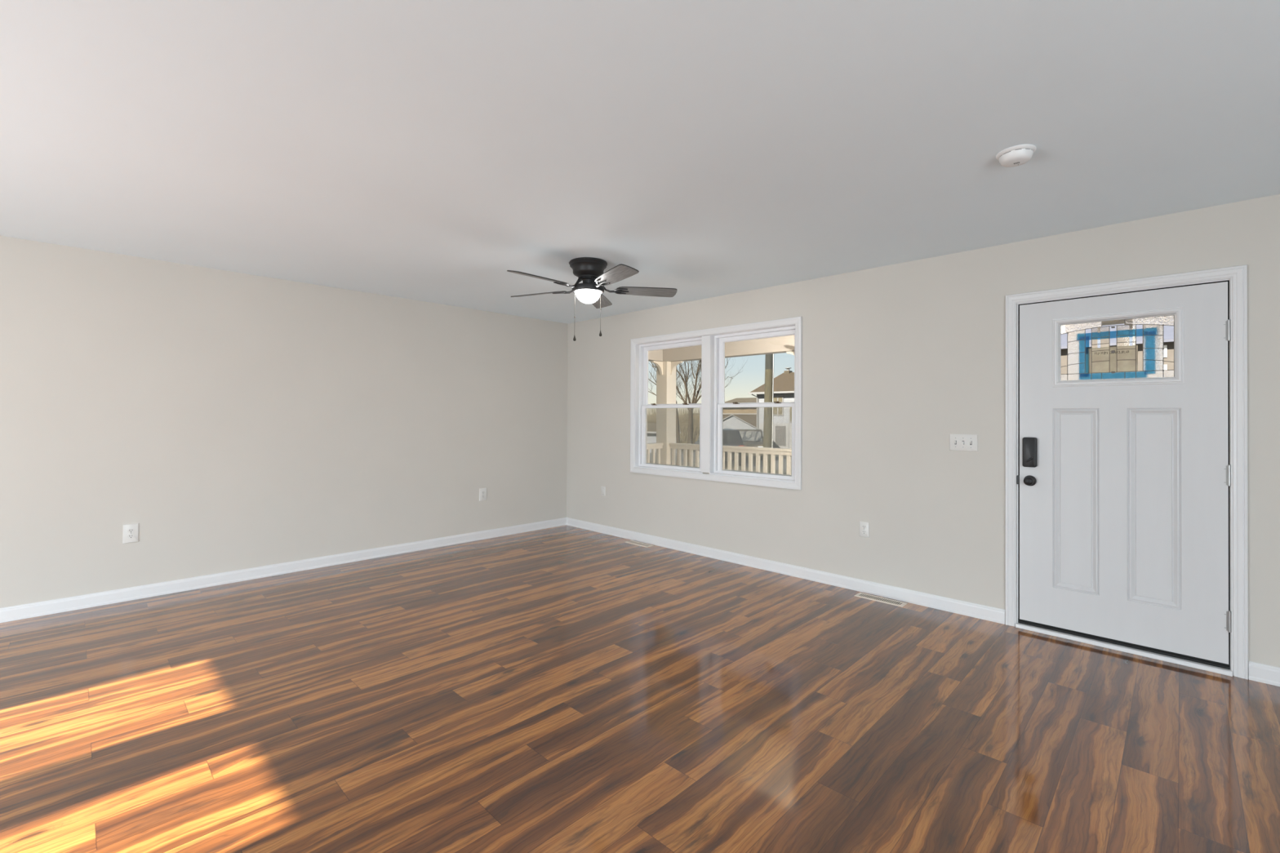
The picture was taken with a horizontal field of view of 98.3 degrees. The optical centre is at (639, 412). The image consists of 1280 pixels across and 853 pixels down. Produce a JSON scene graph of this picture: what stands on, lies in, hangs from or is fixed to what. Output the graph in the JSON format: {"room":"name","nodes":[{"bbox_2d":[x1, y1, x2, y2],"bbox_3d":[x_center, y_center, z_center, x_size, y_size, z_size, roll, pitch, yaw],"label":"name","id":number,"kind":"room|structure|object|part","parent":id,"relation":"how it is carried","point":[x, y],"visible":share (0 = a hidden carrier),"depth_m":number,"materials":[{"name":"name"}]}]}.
{"room":"empty living room","nodes":[
{"label":"empty living room","id":0,"kind":"room"},
{"bbox_2d":[0,235,567,608],"bbox_3d":[-3.387,0.076,4.265,0.160,2.610,7.320,0,-1,44],"label":"wall","id":1,"kind":"structure","parent":0,"point":[241,420],"depth_m":4.36,"materials":[{"name":"paint"}]},
{"bbox_2d":[122,523,138,543],"bbox_3d":[-3.607,0.856,3.918,0.009,0.133,0.083,0,-1,44],"label":"wall outlet","id":2,"kind":"object","parent":1,"relation":"attached to","point":[131,531],"visible":1,"depth_m":3.92,"materials":[{"name":"plastic"}]},
{"bbox_2d":[127,533,133,537],"bbox_3d":[-3.605,0.875,3.917,0.003,0.026,0.034,0,-1,44],"label":"receptacle","id":3,"kind":"object","parent":2,"relation":"attached to","point":[129,535],"depth_m":3.92,"materials":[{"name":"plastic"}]},
{"bbox_2d":[127,528,133,533],"bbox_3d":[-3.605,0.836,3.917,0.003,0.026,0.034,0,-1,44],"label":"receptacle","id":4,"kind":"object","parent":2,"relation":"attached to","point":[129,531],"depth_m":3.91,"materials":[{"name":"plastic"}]},
{"bbox_2d":[0,517,566,622],"bbox_3d":[-3.330,1.286,4.196,0.016,0.090,7.000,0,-1,44],"label":"baseboard","id":5,"kind":"structure","parent":1,"relation":"attached to","point":[8,614],"depth_m":4.36,"materials":[{"name":"white wood"}]},
{"bbox_2d":[479,488,486,501],"bbox_3d":[-1.673,0.872,5.897,0.009,0.133,0.083,0,-1,44],"label":"wall outlet","id":6,"kind":"object","parent":1,"relation":"attached to","point":[482,491],"visible":1,"depth_m":5.89,"materials":[{"name":"plastic"}]},
{"bbox_2d":[0,0,1279,324],"bbox_3d":[-0.463,-1.174,1.422,8.320,0.120,7.320,0,-1,44],"label":"ceiling","id":7,"kind":"structure","parent":0,"point":[432,151],"depth_m":2.16,"materials":[{"name":"paint"}]},
{"bbox_2d":[506,257,676,341],"bbox_3d":[-0.407,-0.806,3.998,1.280,0.582,1.234,0,-1,44],"label":"ceiling fan","id":8,"kind":"object","parent":7,"relation":"hanging from","point":[589,270],"visible":1,"depth_m":3.96,"materials":[{"name":"metal"}]},
{"bbox_3d":[-0.673,-0.908,3.716,0.136,0.038,0.457,0,-1,43],"label":"fan blade","id":9,"kind":"part","parent":8,"relation":"part of","materials":[{"name":"grey wood"}]},
{"bbox_3d":[-0.771,-0.905,4.216,0.457,0.038,0.136,0,0,25],"label":"fan blade","id":10,"kind":"part","parent":8,"relation":"part of","materials":[{"name":"grey wood"}]},
{"bbox_3d":[-0.378,-0.845,4.034,0.189,0.094,0.189,0,-1,44],"label":"lamp shade","id":11,"kind":"part","parent":8,"relation":"part of","materials":[{"name":"white glass"}]},
{"bbox_3d":[-0.285,-0.755,3.997,0.008,0.331,0.007,0,-1,44],"label":"pull chain","id":12,"kind":"part","parent":8,"relation":"part of","materials":[{"name":"metal"}]},
{"bbox_3d":[-0.326,-0.901,4.465,0.136,0.038,0.457,0,0,7],"label":"fan blade","id":13,"kind":"part","parent":8,"relation":"part of","materials":[{"name":"grey wood"}]},
{"bbox_3d":[-0.167,-0.906,3.655,0.136,0.038,0.457,0,0,-29],"label":"fan blade","id":14,"kind":"part","parent":8,"relation":"part of","materials":[{"name":"grey wood"}]},
{"bbox_3d":[0.047,-0.902,4.118,0.457,0.038,0.136,0,0,-11],"label":"fan blade","id":15,"kind":"part","parent":8,"relation":"part of","materials":[{"name":"grey wood"}]},
{"bbox_2d":[995,144,1035,167],"bbox_3d":[1.585,-1.075,2.333,0.141,0.046,0.141,0,-1,44],"label":"smoke detector","id":16,"kind":"object","parent":7,"relation":"attached to","point":[1017,155],"visible":1,"depth_m":2.30,"materials":[{"name":"plastic"}]},
{"bbox_2d":[0,524,1279,852],"bbox_3d":[-0.475,1.366,1.405,8.320,0.080,7.320,0,-1,44],"label":"floor","id":17,"kind":"structure","parent":0,"point":[562,689],"depth_m":2.38,"materials":[{"name":"laminate"}]},
{"bbox_2d":[625,540,653,547],"bbox_3d":[-0.012,1.355,5.716,0.336,0.004,0.106,0,-1,44],"label":"floor vent","id":18,"kind":"object","parent":17,"relation":"in","point":[632,542],"visible":1,"depth_m":5.70,"materials":[{"name":"beige metal"}]},
{"bbox_2d":[854,592,907,607],"bbox_3d":[1.740,1.352,4.004,0.340,0.004,0.106,0,-1,44],"label":"floor vent","id":19,"kind":"object","parent":17,"relation":"in","point":[866,596],"visible":1,"depth_m":3.99,"materials":[{"name":"beige metal"}]},
{"bbox_2d":[566,194,1279,667],"bbox_3d":[2.033,0.100,3.974,8.320,2.610,0.160,0,-1,44],"label":"wall","id":20,"kind":"structure","parent":0,"point":[900,359],"depth_m":3.98,"materials":[{"name":"paint"}]},
{"bbox_2d":[600,486,605,496],"bbox_3d":[-0.416,0.886,6.240,0.070,0.108,0.008,0,-1,44],"label":"blank wall plate","id":21,"kind":"object","parent":20,"relation":"attached to","point":[602,488],"visible":1,"depth_m":6.23,"materials":[{"name":"plastic"}]},
{"bbox_2d":[630,316,802,489],"bbox_3d":[0.666,-0.076,5.292,1.991,1.426,0.169,0,-1,44],"label":"window","id":22,"kind":"structure","parent":20,"relation":"in","point":[712,341],"depth_m":5.23,"materials":[{"name":"plastic"}]},
{"bbox_3d":[0.322,-0.080,5.638,0.914,1.323,0.154,0,-1,44],"label":"frame","id":23,"kind":"part","parent":22,"relation":"part of","materials":[{"name":"plastic"}]},
{"bbox_3d":[0.322,0.246,5.638,0.830,0.648,0.032,0,-1,44],"label":"sash","id":24,"kind":"part","parent":22,"relation":"part of","materials":[{"name":"plastic"}]},
{"bbox_3d":[0.349,-0.376,5.667,0.830,0.661,0.024,0,-1,44],"label":"sash","id":25,"kind":"part","parent":22,"relation":"part of","materials":[{"name":"plastic"}]},
{"bbox_3d":[0.630,-0.081,5.241,0.103,1.297,0.031,0,-1,44],"label":"mullion casing","id":26,"kind":"part","parent":22,"relation":"part of","materials":[{"name":"white wood"}]},
{"bbox_3d":[1.030,-0.081,4.946,0.902,1.323,0.154,0,-1,44],"label":"frame","id":27,"kind":"part","parent":22,"relation":"part of","materials":[{"name":"plastic"}]},
{"bbox_3d":[1.031,0.245,4.946,0.818,0.648,0.032,0,-1,44],"label":"sash","id":28,"kind":"part","parent":22,"relation":"part of","materials":[{"name":"plastic"}]},
{"bbox_3d":[1.058,-0.378,4.974,0.818,0.661,0.024,0,-1,44],"label":"sash","id":29,"kind":"part","parent":22,"relation":"part of","materials":[{"name":"plastic"}]},
{"bbox_2d":[566,517,1005,624],"bbox_3d":[0.721,1.311,5.119,4.519,0.090,0.016,0,-1,44],"label":"baseboard","id":30,"kind":"structure","parent":20,"relation":"attached to","point":[947,604],"depth_m":4.42,"materials":[{"name":"white wood"}]},
{"bbox_2d":[859,521,869,537],"bbox_3d":[1.693,0.883,4.179,0.073,0.114,0.009,0,-1,44],"label":"wall outlet","id":31,"kind":"object","parent":20,"relation":"attached to","point":[864,526],"visible":1,"depth_m":4.17,"materials":[{"name":"plastic"}]},
{"bbox_2d":[949,434,977,451],"bbox_3d":[2.170,0.202,3.715,0.169,0.112,0.018,0,-1,44],"label":"light switch","id":32,"kind":"object","parent":20,"relation":"attached to","point":[964,442],"visible":1,"depth_m":3.71,"materials":[{"name":"plastic"}]},
{"bbox_2d":[1005,264,1248,679],"bbox_3d":[2.756,0.301,3.219,1.045,2.105,0.226,0,-1,44],"label":"door","id":33,"kind":"structure","parent":20,"relation":"in","point":[1126,520],"depth_m":3.13,"materials":[{"name":"white paint"}]},
{"bbox_3d":[2.394,0.426,3.503,0.014,0.056,0.005,0,-1,44],"label":"strike plate","id":34,"kind":"part","parent":33,"relation":"part of","materials":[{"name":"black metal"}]},
{"bbox_3d":[2.417,0.425,3.437,0.066,0.066,0.066,0,-1,44],"label":"knob","id":35,"kind":"part","parent":33,"relation":"part of","materials":[{"name":"black metal"}]},
{"bbox_2d":[1088,345,1137,373],"bbox_3d":[2.771,-0.337,3.221,0.356,0.280,0.005,0,-1,44],"label":"notice","id":36,"kind":"object","parent":33,"relation":"attached to","point":[1113,356],"visible":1,"depth_m":3.23,"materials":[{"name":"paper"}]},
{"bbox_3d":[2.741,-0.369,3.203,0.195,0.270,0.001,0,-1,44],"label":"seedy glass","id":37,"kind":"part","parent":33,"relation":"part of","materials":[{"name":"clear glass"}]},
{"label":"textured glass","id":38,"kind":"part","parent":33,"relation":"part of","materials":[{"name":"clear glass"}]},
{"bbox_3d":[2.742,-0.507,3.204,0.515,0.066,0.001,0,-1,44],"label":"rippled glass","id":39,"kind":"part","parent":33,"relation":"part of","materials":[{"name":"glass"}]},
{"bbox_3d":[2.743,-0.365,3.198,0.575,0.416,0.056,0,-1,44],"label":"lite frame","id":40,"kind":"part","parent":33,"relation":"part of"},
{"bbox_2d":[1248,661,1279,686],"bbox_3d":[3.957,1.306,1.957,2.431,0.090,0.016,0,-1,44],"label":"baseboard","id":41,"kind":"structure","parent":20,"relation":"attached to","point":[1257,672],"depth_m":2.77,"materials":[{"name":"white wood"}]},
{"label":"outside","id":42,"kind":"structure","parent":0,"visible":0},
{"bbox_2d":[649,448,791,475],"bbox_3d":[5.605,2.723,56.272,180.000,1.004,160.000,0,-1,44],"label":"lawn","id":43,"kind":"structure","parent":42,"point":[776,455],"depth_m":24.81,"materials":[{"name":"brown plant"}]},
{"bbox_2d":[647,422,680,453],"bbox_3d":[-0.096,1.827,38.166,5.620,2.226,3.060,0,0,1],"label":"shed","id":44,"kind":"object","parent":43,"relation":"on","point":[651,427],"visible":0.16,"depth_m":36.89,"materials":[{"name":"white"}]},
{"bbox_2d":[648,361,693,465],"bbox_3d":[0.767,-1.077,23.370,3.630,7.239,2.169,0,0,37],"label":"bare tree","id":45,"kind":"object","parent":43,"relation":"on","point":[677,433],"visible":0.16,"depth_m":22.51,"materials":[{"name":"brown plant"}]},
{"bbox_2d":[647,408,699,449],"bbox_3d":[-0.546,1.098,50.218,20.930,4.013,6.272,0,-1,44],"label":"thicket","id":46,"kind":"object","parent":43,"relation":"on","point":[683,421],"visible":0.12,"depth_m":42.69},
{"bbox_2d":[675,360,701,462],"bbox_3d":[2.414,-1.858,27.397,4.825,9.102,2.503,0,0,28],"label":"bare tree","id":47,"kind":"object","parent":43,"relation":"on","point":[694,399],"visible":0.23,"depth_m":27.11,"materials":[{"name":"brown plant"}]},
{"bbox_2d":[700,358,743,393],"bbox_3d":[5.336,-1.077,37.186,3.567,8.203,2.217,0,-1,44],"label":"bare tree","id":48,"kind":"object","parent":43,"relation":"on","point":[726,358],"visible":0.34,"depth_m":36.52,"materials":[{"name":"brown plant"}]},
{"bbox_2d":[723,397,756,427],"bbox_3d":[13.562,0.748,63.130,12.200,5.122,13.900,0,-1,44],"label":"house","id":49,"kind":"structure","parent":43,"relation":"on","point":[748,415],"depth_m":62.41,"materials":[{"name":"grey"}]},
{"bbox_2d":[723,414,763,435],"bbox_3d":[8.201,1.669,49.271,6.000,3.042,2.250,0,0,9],"label":"garage","id":50,"kind":"structure","parent":43,"relation":"on","point":[732,422],"depth_m":48.25,"materials":[{"name":"white"}]},
{"bbox_2d":[762,353,773,473],"bbox_3d":[4.915,-2.222,21.067,0.464,9.204,0.370,0,-1,44],"label":"utility pole","id":51,"kind":"object","parent":43,"relation":"on","point":[769,358],"visible":0.36,"depth_m":20.91,"materials":[{"name":"brown wood"}]},
{"bbox_2d":[748,367,794,448],"bbox_3d":[17.994,-0.501,49.725,13.320,7.682,9.300,0,-1,44],"label":"house","id":52,"kind":"structure","parent":43,"relation":"on","point":[784,384],"depth_m":49.58,"materials":[{"name":"white"}]},
{"bbox_3d":[12.174,-0.644,49.800,0.410,1.610,0.030,0,-1,44],"label":"pane","id":53,"kind":"part","parent":52,"relation":"part of","materials":[{"name":"beige glass"}]},
{"bbox_3d":[15.274,2.146,46.780,11.900,2.322,0.070,0,-1,44],"label":"wall panel","id":54,"kind":"part","parent":52,"relation":"part of","materials":[{"name":"white"}]},
{"bbox_3d":[12.538,-0.645,49.444,0.410,1.610,0.030,0,-1,44],"label":"pane","id":55,"kind":"part","parent":52,"relation":"part of","materials":[{"name":"beige glass"}]},
{"bbox_3d":[12.533,2.050,49.341,1.000,1.722,0.080,0,-1,44],"label":"entry door","id":56,"kind":"part","parent":52,"relation":"part of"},
{"bbox_3d":[13.387,-0.067,48.608,0.450,1.650,0.030,0,-1,44],"label":"pane","id":57,"kind":"part","parent":52,"relation":"part of","materials":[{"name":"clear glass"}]},
{"bbox_2d":[1061,324,1173,373],"bbox_3d":[21.444,-0.734,24.053,10.300,7.366,8.800,0,-1,44],"label":"house","id":58,"kind":"structure","parent":43,"relation":"on","point":[1168,331],"depth_m":21.19,"materials":[{"name":"grey stone"}]},
{"bbox_2d":[1163,345,1167,357],"bbox_3d":[19.310,-2.271,20.528,0.360,0.440,0.050,0,-1,44],"label":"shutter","id":59,"kind":"object","parent":58,"relation":"hanging from","point":[1165,347],"depth_m":20.42,"materials":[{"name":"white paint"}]},
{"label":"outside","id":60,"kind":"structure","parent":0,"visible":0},
{"bbox_2d":[649,452,791,471],"bbox_3d":[-7.500,2.629,42.862,180.000,0.266,9.500,0,-1,44],"label":"street","id":61,"kind":"structure","parent":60,"point":[784,460],"depth_m":28.50,"materials":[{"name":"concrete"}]},
{"bbox_2d":[694,428,744,466],"bbox_3d":[3.822,1.658,27.255,1.860,1.720,4.603,0,0,-1],"label":"parked car","id":62,"kind":"object","parent":61,"relation":"on","point":[731,437],"visible":0.21,"depth_m":25.35,"materials":[{"name":"black paint"}]},
{"bbox_2d":[736,429,763,460],"bbox_3d":[6.341,1.855,32.334,1.860,1.720,4.590,0,0,12],"label":"suv","id":63,"kind":"object","parent":61,"relation":"on","point":[750,437],"visible":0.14,"depth_m":31.31,"materials":[{"name":"grey paint"}]},
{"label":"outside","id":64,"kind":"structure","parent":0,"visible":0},
{"bbox_3d":[3.099,1.513,4.419,10.100,0.100,1.990,0,-1,44],"label":"floor","id":65,"kind":"structure","parent":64,"visible":0},
{"bbox_2d":[651,360,683,464],"bbox_3d":[0.388,0.362,8.081,0.430,2.225,0.430,0,-1,44],"label":"porch column","id":66,"kind":"structure","parent":65,"relation":"on","point":[665,371],"depth_m":8.12,"materials":[{"name":"beige wood"}]},
{"bbox_2d":[647,442,662,463],"bbox_3d":[-0.276,0.908,7.529,0.090,0.940,1.670,0,-1,44],"label":"porch railing","id":67,"kind":"object","parent":66,"relation":"attached to","point":[653,446],"visible":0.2,"depth_m":8.00,"materials":[{"name":"white wood"}]},
{"bbox_3d":[-0.274,0.478,7.532,0.090,0.080,1.670,0,-1,44],"label":"rail","id":68,"kind":"part","parent":67,"relation":"part of","materials":[{"name":"white wood"}]},
{"bbox_2d":[648,320,1124,361],"bbox_3d":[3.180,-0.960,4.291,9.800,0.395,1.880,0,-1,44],"label":"beam","id":69,"kind":"structure","parent":66,"relation":"on","point":[780,344],"depth_m":7.21,"materials":[{"name":"beige wood"}]},
{"bbox_2d":[786,351,794,355],"bbox_3d":[2.026,0.360,6.606,0.462,2.225,0.462,0,0,-1],"label":"porch column","id":70,"kind":"structure","parent":65,"relation":"on","point":[789,352],"depth_m":6.76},
{"bbox_2d":[669,443,791,475],"bbox_3d":[1.198,0.914,7.396,2.080,0.940,0.090,0,-1,44],"label":"porch railing","id":71,"kind":"object","parent":70,"relation":"attached to","point":[736,449],"visible":0.31,"depth_m":7.23,"materials":[{"name":"white wood"}]},
{"bbox_3d":[1.200,0.484,7.399,2.080,0.080,0.090,0,-1,44],"label":"rail","id":72,"kind":"part","parent":71,"relation":"part of","materials":[{"name":"white wood"}]}
]}

